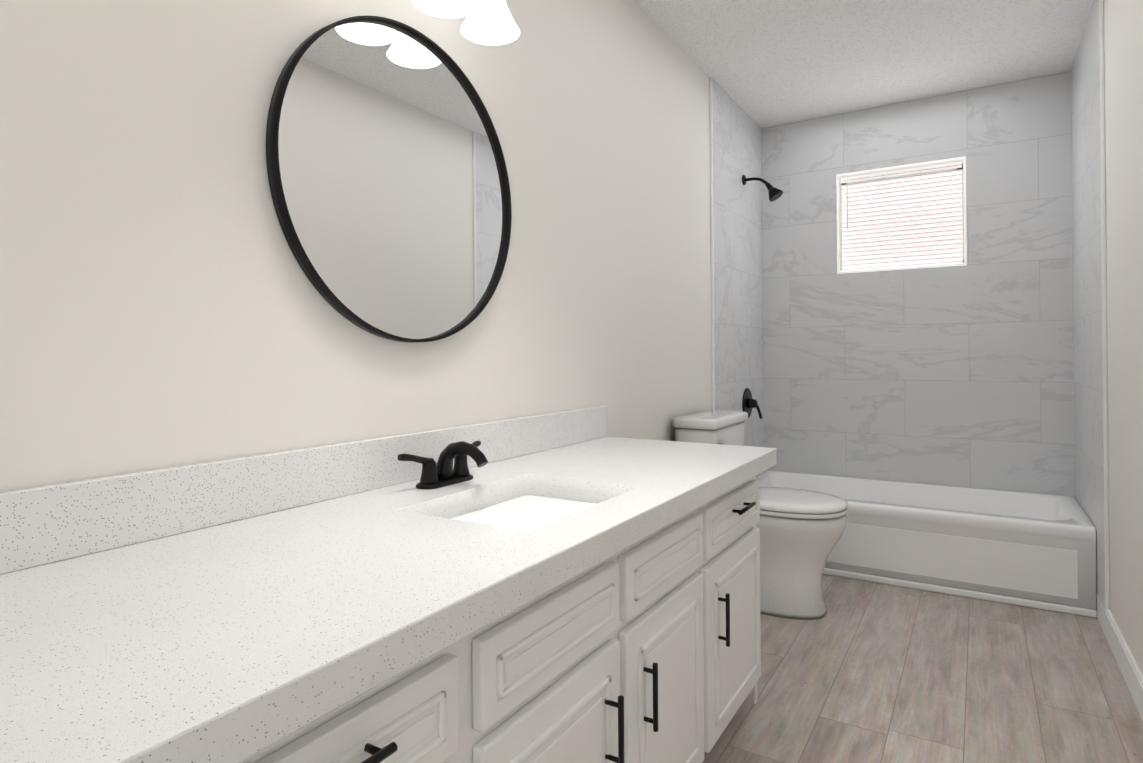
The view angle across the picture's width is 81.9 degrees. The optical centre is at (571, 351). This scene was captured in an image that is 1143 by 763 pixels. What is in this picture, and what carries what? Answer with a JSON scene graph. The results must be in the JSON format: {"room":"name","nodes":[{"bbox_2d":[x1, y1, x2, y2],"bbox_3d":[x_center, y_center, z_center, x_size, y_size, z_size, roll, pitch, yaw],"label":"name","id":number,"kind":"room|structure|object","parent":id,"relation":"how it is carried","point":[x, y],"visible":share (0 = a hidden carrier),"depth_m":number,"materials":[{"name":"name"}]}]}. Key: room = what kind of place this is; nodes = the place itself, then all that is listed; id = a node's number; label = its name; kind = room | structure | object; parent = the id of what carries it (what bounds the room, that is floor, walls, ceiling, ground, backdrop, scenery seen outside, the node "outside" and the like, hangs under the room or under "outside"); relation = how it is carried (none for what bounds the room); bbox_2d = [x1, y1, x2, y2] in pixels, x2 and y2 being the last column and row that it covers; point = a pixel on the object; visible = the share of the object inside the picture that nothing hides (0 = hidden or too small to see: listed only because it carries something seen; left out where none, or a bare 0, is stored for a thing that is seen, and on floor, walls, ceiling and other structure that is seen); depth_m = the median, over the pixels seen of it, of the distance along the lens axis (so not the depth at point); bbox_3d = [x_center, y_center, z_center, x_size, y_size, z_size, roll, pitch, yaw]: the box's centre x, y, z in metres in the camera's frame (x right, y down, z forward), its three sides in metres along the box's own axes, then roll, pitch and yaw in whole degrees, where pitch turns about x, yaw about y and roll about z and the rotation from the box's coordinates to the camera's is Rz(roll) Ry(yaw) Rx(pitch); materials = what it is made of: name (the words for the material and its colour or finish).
{"room":"bathroom","nodes":[
{"label":"bathroom","id":0,"kind":"room"},
{"bbox_2d":[0,0,711,491],"bbox_3d":[-0.143,-0.147,2.041,0.120,2.440,5.020,-1,0,32],"label":"wall","id":1,"kind":"structure","parent":0,"point":[164,304],"depth_m":1.23,"materials":[{"name":"paint"}]},
{"bbox_2d":[0,406,607,573],"bbox_3d":[-0.609,0.243,1.146,0.020,0.108,2.756,-1,0,32],"label":"backsplash","id":2,"kind":"structure","parent":1,"relation":"attached to","point":[47,523],"depth_m":1.13,"materials":[{"name":"white stone"}]},
{"bbox_2d":[266,16,511,342],"bbox_3d":[-0.370,-0.385,1.534,0.028,0.726,0.726,-1,0,32],"label":"mirror","id":3,"kind":"object","parent":1,"relation":"attached to","point":[388,178],"visible":1,"depth_m":1.47,"materials":[{"name":"black metal"}]},
{"bbox_2d":[412,0,519,44],"bbox_3d":[-0.308,-0.928,1.467,0.212,0.315,0.540,-1,0,32],"label":"sconce","id":4,"kind":"object","parent":1,"relation":"attached to","point":[488,22],"visible":1,"depth_m":1.55,"materials":[{"name":"white glass"}]},
{"bbox_2d":[712,78,763,446],"bbox_3d":[0.940,-0.149,3.664,0.012,2.440,0.880,-1,0,32],"label":"wall tile","id":5,"kind":"structure","parent":1,"relation":"attached to","point":[738,290],"depth_m":3.61,"materials":[{"name":"tile"}]},
{"bbox_2d":[742,388,762,418],"bbox_3d":[1.026,0.291,3.716,0.072,0.178,0.176,-1,0,32],"label":"shower valve","id":6,"kind":"object","parent":5,"relation":"attached to","point":[749,403],"visible":0.98,"depth_m":3.71,"materials":[{"name":"black metal"}]},
{"bbox_2d":[742,175,782,201],"bbox_3d":[1.063,-0.915,3.657,0.217,0.169,0.084,-1,0,32],"label":"shower head","id":7,"kind":"object","parent":5,"relation":"attached to","point":[775,193],"visible":1,"depth_m":3.63},
{"bbox_2d":[709,0,1109,608],"bbox_3d":[1.346,-0.207,2.870,1.540,2.335,0.042,-1,0,32],"label":"trim","id":8,"kind":"structure","parent":1,"relation":"attached to","point":[1104,303],"depth_m":2.45,"materials":[{"name":"paint"}]},
{"bbox_2d":[633,0,1093,127],"bbox_3d":[0.553,-1.424,1.608,1.780,0.100,5.020,-1,0,32],"label":"ceiling","id":9,"kind":"structure","parent":0,"point":[765,63],"depth_m":2.96,"materials":[{"name":"white paint"}]},
{"bbox_2d":[839,160,962,271],"bbox_3d":[1.852,-0.155,3.686,1.540,2.440,0.120,-1,0,32],"label":"wall","id":10,"kind":"structure","parent":0,"point":[840,207],"depth_m":3.83,"materials":[{"name":"paint"}]},
{"bbox_2d":[841,163,963,262],"bbox_3d":[1.861,-0.740,3.723,0.617,0.550,0.041,-1,0,32],"label":"window","id":11,"kind":"structure","parent":10,"relation":"in","point":[922,174],"depth_m":3.62,"materials":[{"name":"plastic"}]},
{"bbox_2d":[841,162,962,270],"bbox_3d":[1.832,-0.741,3.676,0.605,0.545,0.037,-1,0,32],"label":"window blinds","id":12,"kind":"object","parent":11,"relation":"attached to","point":[913,221],"visible":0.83,"depth_m":3.67,"materials":[{"name":"plastic"}]},
{"bbox_2d":[761,71,1074,496],"bbox_3d":[1.837,-0.155,3.662,1.516,2.440,0.087,-1,0,32],"label":"wall tile","id":13,"kind":"structure","parent":10,"relation":"attached to","point":[960,375],"depth_m":3.54,"materials":[{"name":"tile"}]},
{"bbox_2d":[702,574,1142,762],"bbox_3d":[0.571,1.116,1.599,1.780,0.100,5.020,-1,0,32],"label":"floor","id":14,"kind":"structure","parent":0,"point":[861,671],"depth_m":2.08,"materials":[{"name":"brown wood"}]},
{"bbox_2d":[212,462,776,762],"bbox_3d":[-0.364,0.708,0.981,0.603,0.725,2.734,-1,0,32],"label":"bathroom vanity","id":15,"kind":"object","parent":14,"relation":"on","point":[572,586],"depth_m":1.13,"materials":[{"name":"paint"}]},
{"bbox_2d":[0,437,776,762],"bbox_3d":[-0.359,0.320,0.990,0.608,0.050,2.756,-1,0,32],"label":"countertop","id":16,"kind":"structure","parent":15,"relation":"on","point":[189,646],"depth_m":0.79,"materials":[{"name":"white stone"}]},
{"bbox_2d":[396,438,495,489],"bbox_3d":[-0.246,0.247,1.467,0.148,0.098,0.263,-1,0,32],"label":"faucet","id":17,"kind":"object","parent":16,"relation":"on","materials":[{"name":"black metal"}]},
{"bbox_2d":[444,486,599,529],"bbox_3d":[-0.089,0.408,1.337,0.356,0.151,0.474,-1,0,32],"label":"sink","id":18,"kind":"object","parent":16,"relation":"in","point":[527,507],"depth_m":1.46,"materials":[{"name":"white ceramic"}]},
{"bbox_2d":[672,410,847,619],"bbox_3d":[0.803,0.672,2.780,0.666,0.793,0.537,-1,0,32],"label":"toilet","id":19,"kind":"object","parent":14,"relation":"on","point":[801,531],"visible":0.46,"depth_m":2.65,"materials":[{"name":"ceramic"}]},
{"bbox_2d":[755,470,1096,610],"bbox_3d":[1.635,0.887,3.319,1.513,0.355,0.705,-1,0,32],"label":"bathtub","id":20,"kind":"object","parent":14,"relation":"on","point":[1032,546],"visible":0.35,"depth_m":2.94,"materials":[{"name":"ceramic"}]},
{"bbox_2d":[822,568,1096,617],"bbox_3d":[1.450,1.050,3.019,1.512,0.030,0.020,-1,0,32],"label":"baseboard","id":21,"kind":"structure","parent":20,"relation":"attached to","point":[983,596],"depth_m":2.85,"materials":[{"name":"paint"}]},
{"bbox_2d":[1104,0,1142,674],"bbox_3d":[1.268,-0.161,1.167,0.120,2.440,5.020,-1,0,32],"label":"wall","id":22,"kind":"structure","parent":0,"point":[1123,44],"depth_m":2.14,"materials":[{"name":"paint"}]},
{"bbox_2d":[1071,0,1105,610],"bbox_3d":[2.231,-0.161,2.846,0.012,2.440,0.910,-1,0,32],"label":"wall tile","id":23,"kind":"structure","parent":22,"relation":"attached to","point":[1087,285],"depth_m":2.76,"materials":[{"name":"tile"}]},
{"bbox_2d":[1097,595,1142,720],"bbox_3d":[1.029,1.008,0.892,0.014,0.105,4.060,-1,0,32],"label":"baseboard","id":24,"kind":"structure","parent":22,"relation":"attached to","point":[1127,665],"depth_m":2.16,"materials":[{"name":"paint"}]}
]}

